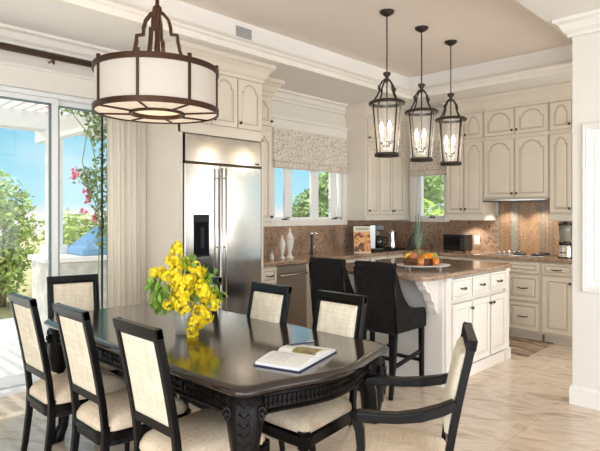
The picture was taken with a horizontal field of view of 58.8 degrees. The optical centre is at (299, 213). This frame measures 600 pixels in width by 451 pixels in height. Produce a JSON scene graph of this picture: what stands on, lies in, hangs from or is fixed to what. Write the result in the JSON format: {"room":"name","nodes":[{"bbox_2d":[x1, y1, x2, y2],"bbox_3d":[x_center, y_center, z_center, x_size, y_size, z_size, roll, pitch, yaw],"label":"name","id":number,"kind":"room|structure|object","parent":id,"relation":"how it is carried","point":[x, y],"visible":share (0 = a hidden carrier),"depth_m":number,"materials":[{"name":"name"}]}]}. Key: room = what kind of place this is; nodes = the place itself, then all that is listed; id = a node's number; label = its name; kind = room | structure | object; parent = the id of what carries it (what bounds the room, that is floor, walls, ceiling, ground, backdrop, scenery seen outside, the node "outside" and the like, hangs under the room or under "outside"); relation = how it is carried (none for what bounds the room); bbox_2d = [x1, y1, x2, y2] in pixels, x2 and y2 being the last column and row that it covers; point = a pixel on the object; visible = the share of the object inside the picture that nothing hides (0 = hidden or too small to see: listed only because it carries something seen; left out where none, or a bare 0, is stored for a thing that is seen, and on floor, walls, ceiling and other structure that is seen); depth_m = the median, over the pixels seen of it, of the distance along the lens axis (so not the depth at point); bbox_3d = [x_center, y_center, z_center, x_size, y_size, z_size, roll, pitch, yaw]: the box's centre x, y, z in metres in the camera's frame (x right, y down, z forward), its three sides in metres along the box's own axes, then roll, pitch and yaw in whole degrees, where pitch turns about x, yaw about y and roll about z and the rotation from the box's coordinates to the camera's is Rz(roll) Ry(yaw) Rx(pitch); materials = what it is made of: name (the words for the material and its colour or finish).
{"room":"dining room","nodes":[
{"label":"dining room","id":0,"kind":"room"},
{"bbox_2d":[0,49,345,219],"bbox_3d":[-1.867,-0.015,4.772,0.200,2.870,9.460,0,0,44],"label":"wall","id":1,"kind":"structure","parent":0,"point":[279,108],"depth_m":6.28,"materials":[{"name":"paint"}]},
{"bbox_2d":[0,42,91,67],"bbox_3d":[-3.032,-1.266,3.311,0.134,0.096,4.540,0,0,44],"label":"curtain rod","id":2,"kind":"object","parent":1,"relation":"attached to","point":[4,46],"visible":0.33,"depth_m":4.26,"materials":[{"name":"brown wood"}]},
{"bbox_2d":[107,118,145,307],"bbox_3d":[-1.562,0.048,4.787,0.072,2.720,0.365,0,0,44],"label":"curtain","id":3,"kind":"object","parent":2,"relation":"hanging from","point":[126,140],"visible":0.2,"depth_m":4.80,"materials":[{"name":"fabric"}]},
{"bbox_2d":[0,60,93,98],"bbox_3d":[-3.111,-1.100,3.311,0.045,0.180,4.430,0,0,44],"label":"trim","id":4,"kind":"structure","parent":1,"relation":"attached to","point":[14,74],"depth_m":4.36,"materials":[{"name":"paint"}]},
{"bbox_2d":[0,85,107,396],"bbox_3d":[-2.624,0.207,3.967,0.230,2.435,2.750,0,0,44],"label":"door","id":5,"kind":"structure","parent":1,"relation":"in","point":[11,384],"depth_m":4.50,"materials":[{"name":"white paint"}]},
{"bbox_2d":[0,23,445,121],"bbox_3d":[-0.586,-1.393,3.392,3.560,0.115,9.260,0,0,44],"label":"trim","id":6,"kind":"structure","parent":1,"relation":"attached to","point":[9,34],"depth_m":4.52,"materials":[{"name":"paint"}]},
{"bbox_2d":[262,77,284,226],"bbox_3d":[-0.545,-0.655,5.684,0.430,1.581,0.650,0,0,44],"label":"upper cabinet","id":7,"kind":"object","parent":1,"relation":"attached to","point":[270,86],"visible":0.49,"depth_m":5.70,"materials":[{"name":"beige paint"}]},
{"bbox_2d":[275,169,340,219],"bbox_3d":[0.114,-0.472,6.702,0.101,1.095,1.270,0,0,44],"label":"window","id":8,"kind":"structure","parent":1,"relation":"in","point":[287,173],"depth_m":6.78,"materials":[{"name":"white paint"}]},
{"bbox_2d":[272,114,347,225],"bbox_3d":[0.143,-0.505,6.675,0.040,1.300,1.450,0,0,44],"label":"trim","id":9,"kind":"structure","parent":1,"relation":"attached to","point":[278,121],"depth_m":6.61,"materials":[{"name":"paint"}]},
{"bbox_2d":[273,127,348,173],"bbox_3d":[0.167,-0.775,6.652,0.055,0.480,1.350,0,0,44],"label":"roman shade","id":10,"kind":"object","parent":1,"relation":"attached to","point":[292,149],"visible":1,"depth_m":6.60,"materials":[{"name":"fabric"}]},
{"bbox_2d":[263,220,390,255],"bbox_3d":[0.257,0.273,6.807,0.020,0.425,3.140,0,0,44],"label":"backsplash","id":11,"kind":"structure","parent":1,"relation":"attached to","point":[329,237],"depth_m":6.77,"materials":[{"name":"brown stone"}]},
{"bbox_2d":[344,101,411,220],"bbox_3d":[1.105,-0.680,7.389,0.430,1.531,1.155,0,0,44],"label":"upper cabinet","id":12,"kind":"object","parent":1,"relation":"attached to","point":[377,188],"visible":0.77,"depth_m":7.14,"materials":[{"name":"beige paint"}]},
{"bbox_2d":[0,0,599,111],"bbox_3d":[0.705,-1.675,2.310,7.400,0.450,9.500,0,0,44],"label":"ceiling","id":13,"kind":"structure","parent":0,"point":[483,30],"depth_m":4.80,"materials":[{"name":"paint"}]},
{"bbox_2d":[92,0,218,123],"bbox_3d":[-0.864,-1.154,3.219,0.742,1.112,0.742,0,0,44],"label":"chandelier","id":14,"kind":"object","parent":13,"relation":"hanging from","point":[149,86],"visible":1,"depth_m":2.96,"materials":[{"name":"white fabric"}]},
{"bbox_2d":[95,101,215,122],"bbox_3d":[-0.864,-0.613,3.219,0.714,0.002,0.714,0,0,44],"label":"diffuser","id":15,"kind":"object","parent":14,"relation":"attached to","point":[131,111],"depth_m":3.17,"materials":[{"name":"beige glass"}]},
{"bbox_2d":[136,111,176,115],"bbox_3d":[-0.864,-0.623,3.219,0.292,0.002,0.292,0,0,44],"label":"diffuser","id":16,"kind":"object","parent":14,"relation":"attached to","point":[139,113],"depth_m":3.30,"materials":[{"name":"white glass"}]},
{"bbox_2d":[235,24,251,39],"bbox_3d":[-0.503,-1.615,4.746,0.012,0.110,0.200,0,0,44],"label":"ceiling vent","id":17,"kind":"object","parent":13,"relation":"in","point":[240,31],"visible":0.96,"depth_m":4.74,"materials":[{"name":"metal"}]},
{"bbox_2d":[55,0,571,99],"bbox_3d":[-0.254,-1.506,3.433,2.220,0.137,6.980,0,0,44],"label":"trim","id":18,"kind":"structure","parent":13,"relation":"attached to","point":[121,9],"depth_m":5.19,"materials":[{"name":"paint"}]},
{"bbox_2d":[125,0,571,88],"bbox_3d":[-0.254,-1.640,3.433,2.220,0.140,6.980,0,0,44],"label":"trim","id":19,"kind":"structure","parent":13,"relation":"attached to","point":[177,8],"depth_m":5.50,"materials":[{"name":"paint"}]},
{"bbox_2d":[368,9,405,157],"bbox_3d":[0.733,-1.095,4.489,0.312,1.229,0.312,0,0,-26],"label":"pendant lantern","id":20,"kind":"object","parent":13,"relation":"hanging from","point":[386,13],"visible":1,"depth_m":4.48,"materials":[{"name":"metal"}]},
{"bbox_2d":[380,83,391,146],"bbox_3d":[0.741,-0.833,4.495,0.110,0.544,0.100,0,0,44],"label":"candle","id":21,"kind":"object","parent":20,"relation":"on","point":[388,125],"depth_m":4.48,"materials":[{"name":"white wax"}]},
{"bbox_2d":[404,25,438,161],"bbox_3d":[1.116,-1.095,4.884,0.312,1.229,0.312,0,0,-26],"label":"pendant lantern","id":22,"kind":"object","parent":13,"relation":"hanging from","point":[422,28],"visible":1,"depth_m":4.86,"materials":[{"name":"metal"}]},
{"bbox_2d":[415,94,425,152],"bbox_3d":[1.124,-0.833,4.890,0.110,0.544,0.100,0,0,44],"label":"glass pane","id":23,"kind":"object","parent":22,"relation":"on","point":[423,135],"depth_m":4.88,"materials":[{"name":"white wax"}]},
{"bbox_2d":[435,40,466,165],"bbox_3d":[1.495,-1.095,5.275,0.312,1.229,0.312,0,0,-26],"label":"pendant lantern","id":24,"kind":"object","parent":13,"relation":"hanging from","point":[450,43],"visible":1,"depth_m":5.25,"materials":[{"name":"metal"}]},
{"bbox_2d":[444,102,454,156],"bbox_3d":[1.503,-0.833,5.282,0.110,0.544,0.100,0,0,44],"label":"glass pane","id":25,"kind":"object","parent":24,"relation":"on","point":[452,141],"depth_m":5.27,"materials":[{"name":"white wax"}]},
{"bbox_2d":[0,344,599,450],"bbox_3d":[0.756,1.480,2.233,7.220,0.120,9.460,0,0,44],"label":"floor","id":26,"kind":"structure","parent":0,"point":[517,403],"depth_m":3.79,"materials":[{"name":"beige stone"}]},
{"bbox_2d":[7,292,129,450],"bbox_3d":[-1.317,0.930,3.054,0.456,0.984,0.564,0,0,44],"label":"dining chair","id":27,"kind":"object","parent":26,"relation":"on","point":[50,395],"visible":0.69,"depth_m":2.88,"materials":[{"name":"brown wood"}]},
{"bbox_2d":[29,368,126,403],"bbox_3d":[-1.287,0.974,3.084,0.436,0.092,0.458,0,0,44],"label":"seat cushion","id":28,"kind":"object","parent":27,"relation":"on","point":[59,392],"depth_m":2.95,"materials":[{"name":"fabric"}]},
{"bbox_2d":[47,274,122,444],"bbox_3d":[-1.488,0.930,3.593,0.456,0.984,0.564,0,0,-32],"label":"dining chair","id":29,"kind":"object","parent":26,"relation":"on","point":[77,291],"visible":0.38,"depth_m":3.77,"materials":[{"name":"beige fabric"}]},
{"bbox_2d":[51,362,115,374],"bbox_3d":[-1.465,0.974,3.557,0.436,0.092,0.458,0,0,-32],"label":"seat cushion","id":30,"kind":"object","parent":29,"relation":"on","point":[102,365],"depth_m":3.43,"materials":[{"name":"fabric"}]},
{"bbox_2d":[52,303,190,450],"bbox_3d":[-0.902,0.930,2.699,0.456,0.984,0.564,0,0,44],"label":"dining chair","id":31,"kind":"object","parent":26,"relation":"on","point":[105,420],"visible":0.69,"depth_m":2.53,"materials":[{"name":"beige fabric"}]},
{"bbox_2d":[76,388,186,431],"bbox_3d":[-0.872,0.974,2.730,0.436,0.092,0.458,0,0,44],"label":"seat cushion","id":32,"kind":"object","parent":31,"relation":"on","point":[117,416],"depth_m":2.57,"materials":[{"name":"fabric"}]},
{"bbox_2d":[123,274,221,407],"bbox_3d":[-0.858,0.930,3.614,0.456,0.984,0.564,0,0,44],"label":"dining chair","id":33,"kind":"object","parent":26,"relation":"on","point":[214,278],"visible":0.06,"depth_m":3.69,"materials":[{"name":"brown wood"}]},
{"bbox_2d":[112,317,269,450],"bbox_3d":[-0.476,0.930,2.333,0.456,0.984,0.564,0,0,44],"label":"dining chair","id":34,"kind":"object","parent":26,"relation":"on","point":[144,359],"visible":0.94,"depth_m":2.19,"materials":[{"name":"beige fabric"}]},
{"bbox_2d":[139,408,264,450],"bbox_3d":[-0.446,0.974,2.364,0.436,0.092,0.458,0,0,44],"label":"seat cushion","id":35,"kind":"object","parent":34,"relation":"on","point":[205,429],"depth_m":2.27,"materials":[{"name":"fabric"}]},
{"bbox_2d":[146,39,276,303],"bbox_3d":[-0.895,-0.013,5.056,0.760,2.866,1.130,0,0,44],"label":"tall cabinet","id":36,"kind":"object","parent":26,"relation":"on","point":[241,79],"visible":0.49,"depth_m":4.82,"materials":[{"name":"beige paint"}]},
{"bbox_2d":[44,304,388,450],"bbox_3d":[-0.576,1.038,3.000,2.141,0.765,1.009,0,0,44],"label":"dining table","id":37,"kind":"object","parent":26,"relation":"on","point":[215,369],"visible":0.69,"depth_m":2.46,"materials":[{"name":"brown wood"}]},
{"bbox_2d":[143,240,227,337],"bbox_3d":[-0.635,0.407,2.940,0.488,0.528,0.260,0,0,6],"label":"flower vase","id":38,"kind":"object","parent":37,"relation":"on","point":[183,287],"visible":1,"depth_m":2.90,"materials":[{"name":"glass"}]},
{"bbox_2d":[254,345,336,372],"bbox_3d":[-0.013,0.639,2.409,0.224,0.033,0.372,0,0,28],"label":"open book","id":39,"kind":"object","parent":37,"relation":"on","point":[295,358],"visible":0.98,"depth_m":2.33,"materials":[{"name":"paper"}]},
{"bbox_2d":[289,341,314,345],"bbox_3d":[0.007,0.618,2.540,0.141,0.011,0.010,0,0,-24],"label":"pen","id":40,"kind":"object","parent":39,"relation":"on","point":[307,342],"visible":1,"depth_m":2.54,"materials":[{"name":"silver metal"}]},
{"bbox_2d":[291,347,321,354],"bbox_3d":[0.033,0.627,2.445,0.124,0.010,0.084,0,0,28],"label":"photo","id":41,"kind":"object","parent":39,"relation":"on","point":[296,350],"depth_m":2.43},
{"bbox_2d":[183,133,261,314],"bbox_3d":[-0.893,0.362,5.056,0.724,2.115,0.878,0,0,44],"label":"refrigerator","id":42,"kind":"object","parent":26,"relation":"on","point":[222,176],"visible":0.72,"depth_m":4.83,"materials":[{"name":"silver metal"}]},
{"bbox_2d":[179,282,291,450],"bbox_3d":[-0.364,0.930,3.146,0.456,0.984,0.564,0,0,44],"label":"dining chair","id":43,"kind":"object","parent":26,"relation":"on","point":[267,302],"visible":0.33,"depth_m":3.26,"materials":[{"name":"beige fabric"}]},
{"bbox_2d":[263,266,276,283],"bbox_3d":[-0.523,0.974,5.517,0.655,0.893,0.240,0,0,44],"label":"base cabinet","id":44,"kind":"object","parent":26,"relation":"on","point":[269,273],"visible":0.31,"depth_m":5.33,"materials":[{"name":"beige paint"}]},
{"bbox_2d":[276,263,307,326],"bbox_3d":[-0.276,0.975,5.761,0.639,0.890,0.436,0,0,44],"label":"dishwasher","id":45,"kind":"object","parent":26,"relation":"on","point":[294,275],"visible":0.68,"depth_m":5.61,"materials":[{"name":"silver metal"}]},
{"bbox_2d":[262,290,367,450],"bbox_3d":[0.047,0.930,2.773,0.456,0.984,0.564,0,0,44],"label":"dining chair","id":46,"kind":"object","parent":26,"relation":"on","point":[338,313],"visible":0.51,"depth_m":2.68,"materials":[{"name":"beige fabric"}]},
{"bbox_2d":[264,396,351,432],"bbox_3d":[0.017,0.974,2.742,0.436,0.092,0.458,0,0,44],"label":"seat cushion","id":47,"kind":"object","parent":46,"relation":"on","point":[321,417],"depth_m":2.56,"materials":[{"name":"fabric"}]},
{"bbox_2d":[304,257,367,327],"bbox_3d":[0.255,0.974,6.322,0.652,0.893,1.100,0,0,44],"label":"base cabinet","id":48,"kind":"object","parent":26,"relation":"on","point":[309,320],"visible":0.03,"depth_m":5.75,"materials":[{"name":"beige paint"}]},
{"bbox_2d":[308,257,374,340],"bbox_3d":[0.381,0.896,4.663,0.403,1.052,0.500,0,0,44],"label":"bar stool","id":49,"kind":"object","parent":26,"relation":"on","point":[328,274],"visible":0.25,"depth_m":4.48,"materials":[{"name":"black fabric"}]},
{"bbox_2d":[368,254,403,260],"bbox_3d":[0.908,0.974,6.995,0.655,0.893,0.770,0,0,44],"label":"base cabinet","id":50,"kind":"object","parent":26,"relation":"on","point":[396,255],"visible":0.06,"depth_m":6.76,"materials":[{"name":"beige paint"}]},
{"bbox_2d":[353,260,426,400],"bbox_3d":[0.736,0.896,4.319,0.403,1.052,0.500,0,0,44],"label":"bar stool","id":51,"kind":"object","parent":26,"relation":"on","point":[388,312],"visible":0.8,"depth_m":4.14,"materials":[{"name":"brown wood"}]},
{"bbox_2d":[338,322,477,450],"bbox_3d":[0.427,0.945,2.204,0.564,0.954,0.498,0,0,14],"label":"armchair","id":52,"kind":"object","parent":26,"relation":"on","point":[363,435],"visible":1,"depth_m":2.11,"materials":[{"name":"brown wood"}]},
{"bbox_2d":[338,423,445,450],"bbox_3d":[0.386,0.974,2.215,0.458,0.092,0.436,0,0,14],"label":"seat cushion","id":53,"kind":"object","parent":52,"relation":"on","point":[377,437],"depth_m":2.21,"materials":[{"name":"fabric"}]},
{"bbox_2d":[348,268,510,387],"bbox_3d":[1.188,0.974,5.049,1.085,0.893,1.496,0,0,44],"label":"kitchen island","id":54,"kind":"object","parent":26,"relation":"on","point":[480,299],"visible":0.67,"depth_m":4.59,"materials":[{"name":"beige paint"}]},
{"bbox_2d":[345,257,511,280],"bbox_3d":[1.115,0.506,5.076,1.200,0.042,1.625,0,0,44],"label":"island countertop","id":55,"kind":"structure","parent":54,"relation":"on","point":[457,268],"depth_m":4.67,"materials":[{"name":"brown stone"}]},
{"bbox_2d":[396,263,449,269],"bbox_3d":[1.091,0.465,4.706,0.480,0.040,0.317,0,0,0],"label":"serving tray","id":56,"kind":"object","parent":55,"relation":"on","point":[441,265],"visible":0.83,"depth_m":4.61,"materials":[{"name":"white ceramic"}]},
{"bbox_2d":[417,257,423,265],"bbox_3d":[1.046,0.409,4.611,0.070,0.090,0.070,0,0,44],"label":"juice glass","id":57,"kind":"object","parent":56,"relation":"on","point":[420,261],"visible":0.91,"depth_m":4.59,"materials":[{"name":"orange glass"}]},
{"bbox_2d":[402,257,440,265],"bbox_3d":[1.081,0.422,4.741,0.341,0.063,0.192,0,0,0],"label":"fruit basket","id":58,"kind":"object","parent":56,"relation":"on","point":[407,261],"visible":0.66,"depth_m":4.67,"materials":[{"name":"brown wicker"}]},
{"bbox_2d":[409,252,417,258],"bbox_3d":[1.006,0.377,4.726,0.080,0.083,0.080,0,0,44],"label":"peach","id":59,"kind":"object","parent":58,"relation":"in","point":[413,255],"visible":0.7,"depth_m":4.70,"materials":[{"name":"orange plant"}]},
{"bbox_2d":[409,214,425,256],"bbox_3d":[1.048,0.212,4.762,0.204,0.473,0.196,0,0,8],"label":"pineapple","id":60,"kind":"object","parent":58,"relation":"in","point":[418,240],"visible":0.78,"depth_m":4.73,"materials":[{"name":"green plant"}]},
{"bbox_2d":[427,252,433,258],"bbox_3d":[1.145,0.378,4.706,0.082,0.085,0.082,0,0,44],"label":"orange","id":61,"kind":"object","parent":58,"relation":"in","point":[429,255],"visible":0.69,"depth_m":4.67,"materials":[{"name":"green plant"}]},
{"bbox_2d":[432,257,439,265],"bbox_3d":[1.183,0.409,4.631,0.070,0.090,0.070,0,0,44],"label":"juice glass","id":62,"kind":"object","parent":56,"relation":"on","point":[435,260],"visible":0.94,"depth_m":4.61,"materials":[{"name":"orange glass"}]},
{"bbox_2d":[404,254,509,335],"bbox_3d":[2.071,0.974,6.797,1.380,0.893,0.652,0,0,44],"label":"base cabinet","id":63,"kind":"object","parent":26,"relation":"on","point":[440,257],"visible":0.04,"depth_m":6.38,"materials":[{"name":"beige paint"}]},
{"bbox_2d":[507,260,543,340],"bbox_3d":[2.705,0.974,6.181,0.379,0.893,0.655,0,0,44],"label":"base cabinet","id":64,"kind":"object","parent":26,"relation":"on","point":[524,276],"visible":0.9,"depth_m":5.96,"materials":[{"name":"beige paint"}]},
{"bbox_2d":[509,336,553,356],"bbox_3d":[2.189,1.413,5.856,0.900,0.010,0.740,0,0,44],"label":"kitchen rug","id":65,"kind":"object","parent":26,"relation":"on","point":[519,346],"visible":0.43,"depth_m":5.70,"materials":[{"name":"brown fabric"}]},
{"bbox_2d":[541,262,571,346],"bbox_3d":[3.080,0.974,5.818,0.660,0.893,0.655,0,0,44],"label":"base cabinet","id":66,"kind":"object","parent":26,"relation":"on","point":[556,278],"visible":0.54,"depth_m":5.73,"materials":[{"name":"beige paint"}]},
{"bbox_2d":[263,247,571,266],"bbox_3d":[1.349,0.506,5.747,3.055,0.042,3.175,0,0,44],"label":"countertop","id":67,"kind":"structure","parent":66,"relation":"on","point":[301,258],"depth_m":6.22,"materials":[{"name":"brown stone"}]},
{"bbox_2d":[279,235,285,258],"bbox_3d":[-0.192,0.356,5.753,0.079,0.259,0.081,0,0,44],"label":"urn","id":68,"kind":"object","parent":67,"relation":"on","point":[282,243],"visible":0.99,"depth_m":5.73,"materials":[{"name":"white ceramic"}]},
{"bbox_2d":[285,228,293,258],"bbox_3d":[-0.112,0.319,5.815,0.102,0.333,0.104,0,0,44],"label":"urn","id":69,"kind":"object","parent":67,"relation":"on","point":[289,239],"visible":0.99,"depth_m":5.79,"materials":[{"name":"white ceramic"}]},
{"bbox_2d":[310,232,317,253],"bbox_3d":[0.162,0.351,6.454,0.093,0.268,0.088,0,0,-11],"label":"kitchen faucet","id":70,"kind":"object","parent":67,"relation":"on","point":[311,233],"visible":0.99,"depth_m":6.43,"materials":[{"name":"metal"}]},
{"bbox_2d":[353,226,370,252],"bbox_3d":[0.782,0.320,6.703,0.210,0.330,0.084,0,0,-5],"label":"cookbook","id":71,"kind":"object","parent":67,"relation":"on","point":[362,241],"visible":1,"depth_m":6.69,"materials":[{"name":"paper"}]},
{"bbox_2d":[354,232,370,251],"bbox_3d":[0.784,0.349,6.685,0.208,0.248,0.047,0,0,-5],"label":"photo","id":72,"kind":"object","parent":71,"relation":"attached to","point":[362,241],"depth_m":6.68},
{"bbox_2d":[371,247,405,251],"bbox_3d":[1.080,0.472,7.082,0.690,0.026,0.290,0,0,-42],"label":"tray","id":73,"kind":"object","parent":67,"relation":"on","point":[385,248],"visible":0.5,"depth_m":7.00,"materials":[{"name":"black plastic"}]},
{"bbox_2d":[363,225,387,249],"bbox_3d":[0.993,0.307,6.991,0.252,0.330,0.242,0,0,-14],"label":"coffee maker","id":74,"kind":"object","parent":73,"relation":"on","point":[377,241],"visible":0.75,"depth_m":6.89,"materials":[{"name":"black plastic"}]},
{"bbox_2d":[388,230,398,248],"bbox_3d":[1.258,0.342,7.224,0.116,0.262,0.148,0,0,42],"label":"thermal carafe","id":75,"kind":"object","parent":73,"relation":"on","point":[392,243],"visible":0.95,"depth_m":7.18,"materials":[{"name":"metal"}]},
{"bbox_2d":[407,231,415,249],"bbox_3d":[1.551,0.341,7.316,0.154,0.288,0.110,0,0,-1],"label":"knife block","id":76,"kind":"object","parent":67,"relation":"on","point":[411,246],"visible":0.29,"depth_m":7.26,"materials":[{"name":"black plastic"}]},
{"bbox_2d":[443,234,472,251],"bbox_3d":[2.026,0.372,6.859,0.310,0.225,0.244,0,0,44],"label":"toaster oven","id":77,"kind":"object","parent":67,"relation":"on","point":[452,242],"visible":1,"depth_m":6.77,"materials":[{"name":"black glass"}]},
{"bbox_2d":[488,251,557,257],"bbox_3d":[2.635,0.465,6.287,0.640,0.040,0.460,0,0,44],"label":"cooktop","id":78,"kind":"object","parent":67,"relation":"in","point":[514,253],"visible":1,"depth_m":6.18,"materials":[{"name":"metal"}]},
{"bbox_2d":[554,221,571,257],"bbox_3d":[2.936,0.284,5.903,0.161,0.402,0.170,0,0,-4],"label":"blender","id":79,"kind":"object","parent":67,"relation":"on","point":[565,246],"visible":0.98,"depth_m":5.85,"materials":[{"name":"metal"}]},
{"bbox_2d":[391,118,497,254],"bbox_3d":[3.207,-0.015,6.304,4.960,2.870,0.200,0,0,44],"label":"wall","id":80,"kind":"structure","parent":0,"point":[425,123],"depth_m":7.62,"materials":[{"name":"paint"}]},
{"bbox_2d":[411,140,446,176],"bbox_3d":[1.804,-0.775,7.449,0.560,0.480,0.055,0,0,44],"label":"roman shade","id":81,"kind":"object","parent":80,"relation":"attached to","point":[431,168],"visible":0.57,"depth_m":7.42,"materials":[{"name":"fabric"}]},
{"bbox_2d":[410,132,449,221],"bbox_3d":[1.821,-0.505,7.485,0.625,1.230,0.030,0,0,44],"label":"trim","id":82,"kind":"structure","parent":80,"relation":"attached to","point":[436,137],"depth_m":7.64,"materials":[{"name":"paint"}]},
{"bbox_2d":[417,175,444,217],"bbox_3d":[1.851,-0.480,7.505,0.460,1.080,0.101,0,0,44],"label":"window","id":83,"kind":"structure","parent":80,"relation":"in","point":[419,178],"depth_m":7.64,"materials":[{"name":"white paint"}]},
{"bbox_2d":[443,96,495,219],"bbox_3d":[2.178,-0.683,6.858,0.534,1.526,0.425,0,0,44],"label":"upper cabinet","id":84,"kind":"object","parent":80,"relation":"attached to","point":[465,182],"visible":0.77,"depth_m":6.73,"materials":[{"name":"beige paint"}]},
{"bbox_2d":[474,235,479,244],"bbox_3d":[2.323,0.340,6.986,0.074,0.120,0.009,0,0,44],"label":"wall outlet","id":85,"kind":"object","parent":80,"relation":"attached to","point":[476,237],"visible":1,"depth_m":6.98,"materials":[{"name":"white plastic"}]},
{"bbox_2d":[391,216,571,251],"bbox_3d":[2.628,0.242,6.712,3.560,0.485,0.020,0,0,44],"label":"backsplash","id":86,"kind":"structure","parent":80,"relation":"attached to","point":[487,230],"depth_m":7.25,"materials":[{"name":"brown stone"}]},
{"bbox_2d":[481,86,549,198],"bbox_3d":[2.641,-0.813,6.410,0.773,1.266,0.425,0,0,44],"label":"upper cabinet","id":87,"kind":"object","parent":80,"relation":"attached to","point":[517,122],"visible":0.94,"depth_m":6.29,"materials":[{"name":"beige paint"}]},
{"bbox_2d":[483,198,549,201],"bbox_3d":[2.650,-0.162,6.422,0.745,0.032,0.395,0,0,44],"label":"range hood","id":88,"kind":"object","parent":87,"relation":"attached to","point":[535,199],"visible":0.8,"depth_m":6.27,"materials":[{"name":"metal"}]},
{"bbox_2d":[498,201,560,253],"bbox_3d":[2.809,0.152,6.535,0.755,0.665,0.022,0,0,44],"label":"backsplash","id":89,"kind":"structure","parent":80,"relation":"attached to","point":[525,226],"depth_m":6.53,"materials":[{"name":"brown granite"}]},
{"bbox_2d":[546,81,571,220],"bbox_3d":[3.143,-0.683,5.924,0.647,1.526,0.425,0,0,44],"label":"upper cabinet","id":90,"kind":"object","parent":80,"relation":"attached to","point":[559,95],"visible":0.58,"depth_m":5.95,"materials":[{"name":"beige paint"}]},
{"bbox_2d":[572,32,599,390],"bbox_3d":[3.498,-0.015,2.682,3.905,2.870,0.160,0,0,44],"label":"wall","id":91,"kind":"structure","parent":0,"point":[585,48],"depth_m":3.94,"materials":[{"name":"paint"}]},
{"bbox_2d":[552,9,599,39],"bbox_3d":[3.459,-1.386,2.720,4.013,0.129,0.376,0,0,44],"label":"trim","id":92,"kind":"structure","parent":91,"relation":"attached to","point":[588,22],"depth_m":3.89,"materials":[{"name":"paint"}]},
{"bbox_2d":[569,385,599,410],"bbox_3d":[3.491,1.350,2.688,3.923,0.140,0.196,0,0,44],"label":"baseboard","id":93,"kind":"structure","parent":91,"relation":"attached to","point":[579,396],"depth_m":3.91,"materials":[{"name":"paint"}]},
{"bbox_2d":[582,122,599,293],"bbox_3d":[2.300,-0.045,3.706,0.620,1.240,0.028,0,0,44],"label":"picture frame","id":94,"kind":"object","parent":91,"relation":"attached to","point":[590,132],"visible":1,"depth_m":3.88,"materials":[{"name":"paint"}]},
{"label":"outside","id":95,"kind":"structure","parent":0,"visible":0},
{"bbox_2d":[0,234,75,318],"bbox_3d":[-12.214,1.595,11.824,46.000,0.250,60.000,0,0,44],"label":"ground","id":96,"kind":"structure","parent":95,"point":[6,311],"depth_m":11.25,"materials":[{"name":"soil"}]},
{"bbox_2d":[0,169,40,306],"bbox_3d":[-4.754,0.339,8.459,1.191,2.386,1.217,0,0,44],"label":"shrub","id":97,"kind":"object","parent":96,"relation":"on","point":[10,253],"visible":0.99,"depth_m":8.39,"materials":[{"name":"green plant"}]},
{"bbox_2d":[38,207,98,245],"bbox_3d":[-3.862,0.703,9.924,1.998,1.667,1.645,0,0,-33],"label":"shrub","id":98,"kind":"object","parent":96,"relation":"on","point":[72,231],"visible":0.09,"depth_m":9.38,"materials":[{"name":"green plant"}]},
{"bbox_2d":[292,172,328,216],"bbox_3d":[0.682,0.109,14.212,2.187,2.856,1.820,0,0,44],"label":"tree","id":99,"kind":"object","parent":96,"relation":"on","point":[303,210],"visible":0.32,"depth_m":13.82,"materials":[{"name":"green plant"}]},
{"bbox_2d":[424,199,443,215],"bbox_3d":[2.448,0.590,9.229,1.336,1.760,1.376,0,0,44],"label":"palm plant","id":100,"kind":"object","parent":96,"relation":"on","point":[436,211],"visible":0.09,"depth_m":9.45,"materials":[{"name":"green plant"}]},
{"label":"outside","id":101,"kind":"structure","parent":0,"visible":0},
{"bbox_2d":[0,318,46,376],"bbox_3d":[-3.890,1.490,5.158,3.235,0.100,30.000,0,0,44],"label":"patio","id":102,"kind":"structure","parent":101,"point":[11,363],"depth_m":5.61,"materials":[{"name":"white stone"}]},
{"bbox_2d":[0,99,106,254],"bbox_3d":[-2.600,0.000,6.386,2.820,2.880,8.800,0,0,44],"label":"pergola","id":103,"kind":"object","parent":102,"relation":"on","point":[19,115],"visible":0.11,"depth_m":6.69,"materials":[{"name":"paint"}]},
{"bbox_2d":[28,227,106,334],"bbox_3d":[-2.583,0.805,7.052,1.700,1.270,0.780,0,0,-40],"label":"barbecue grill","id":104,"kind":"object","parent":102,"relation":"on","point":[81,258],"visible":0.35,"depth_m":6.59,"materials":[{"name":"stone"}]},
{"bbox_2d":[45,106,106,276],"bbox_3d":[-2.383,0.021,5.819,0.450,2.838,0.699,0,0,44],"label":"vine","id":105,"kind":"object","parent":102,"relation":"on","point":[89,190],"visible":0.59,"depth_m":5.89,"materials":[{"name":"green plant"}]},
{"bbox_2d":[424,175,443,215],"bbox_3d":[2.301,0.024,11.174,2.393,3.030,2.321,0,0,44],"label":"tree","id":106,"kind":"object","parent":102,"relation":"on","point":[435,188],"visible":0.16,"depth_m":10.49,"materials":[{"name":"green plant"}]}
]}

